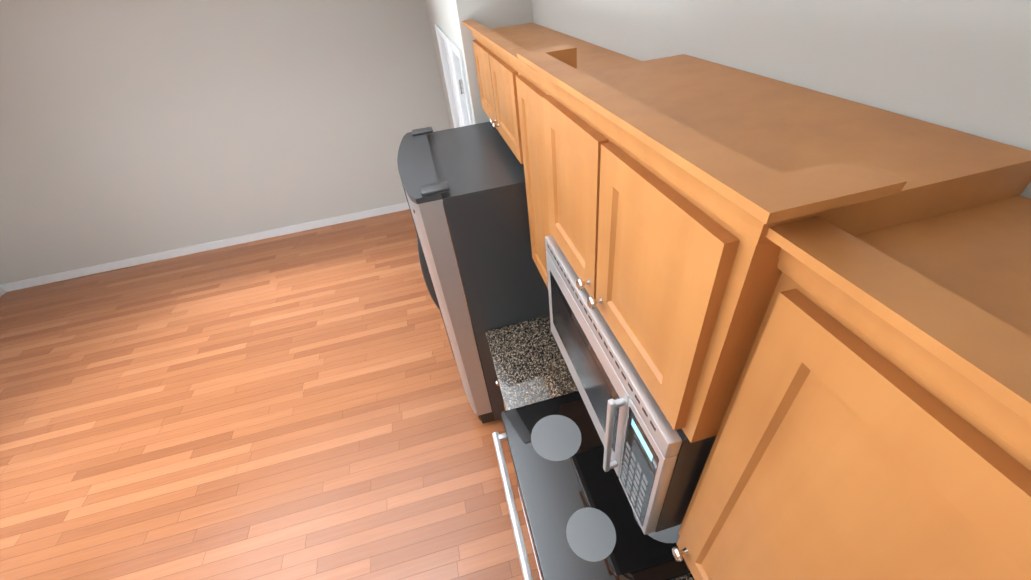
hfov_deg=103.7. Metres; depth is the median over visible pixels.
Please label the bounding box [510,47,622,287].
upper cabinet
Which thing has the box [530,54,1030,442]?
upper cabinet
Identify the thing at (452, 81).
hall door
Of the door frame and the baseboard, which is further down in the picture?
the baseboard
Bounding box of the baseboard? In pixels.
[0,201,442,291]
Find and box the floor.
[0,202,540,579]
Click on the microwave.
(657, 463)
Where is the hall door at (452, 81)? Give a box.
[444,41,461,126]
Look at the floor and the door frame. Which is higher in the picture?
the door frame
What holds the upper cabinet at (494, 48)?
attached to the wall
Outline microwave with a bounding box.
[545,235,716,534]
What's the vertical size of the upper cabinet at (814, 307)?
0.835 m
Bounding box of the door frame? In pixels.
[435,24,473,127]
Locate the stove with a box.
[492,391,690,579]
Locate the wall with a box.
[0,0,1030,296]
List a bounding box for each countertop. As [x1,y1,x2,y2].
[485,315,577,410]
[673,574,693,579]
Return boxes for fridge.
[397,122,549,423]
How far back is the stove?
1.48 m
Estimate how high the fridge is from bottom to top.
1.762 m
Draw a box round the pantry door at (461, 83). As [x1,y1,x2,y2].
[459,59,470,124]
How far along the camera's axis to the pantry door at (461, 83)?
2.88 m
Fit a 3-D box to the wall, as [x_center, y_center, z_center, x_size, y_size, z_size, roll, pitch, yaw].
[-2.389,0.672,1.308,6.200,2.760,8.200,-13,40,-7]
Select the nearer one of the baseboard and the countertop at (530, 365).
the countertop at (530, 365)
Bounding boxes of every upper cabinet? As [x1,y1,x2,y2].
[468,23,599,158]
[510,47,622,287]
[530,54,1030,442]
[672,195,1030,579]
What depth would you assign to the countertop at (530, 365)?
2.02 m

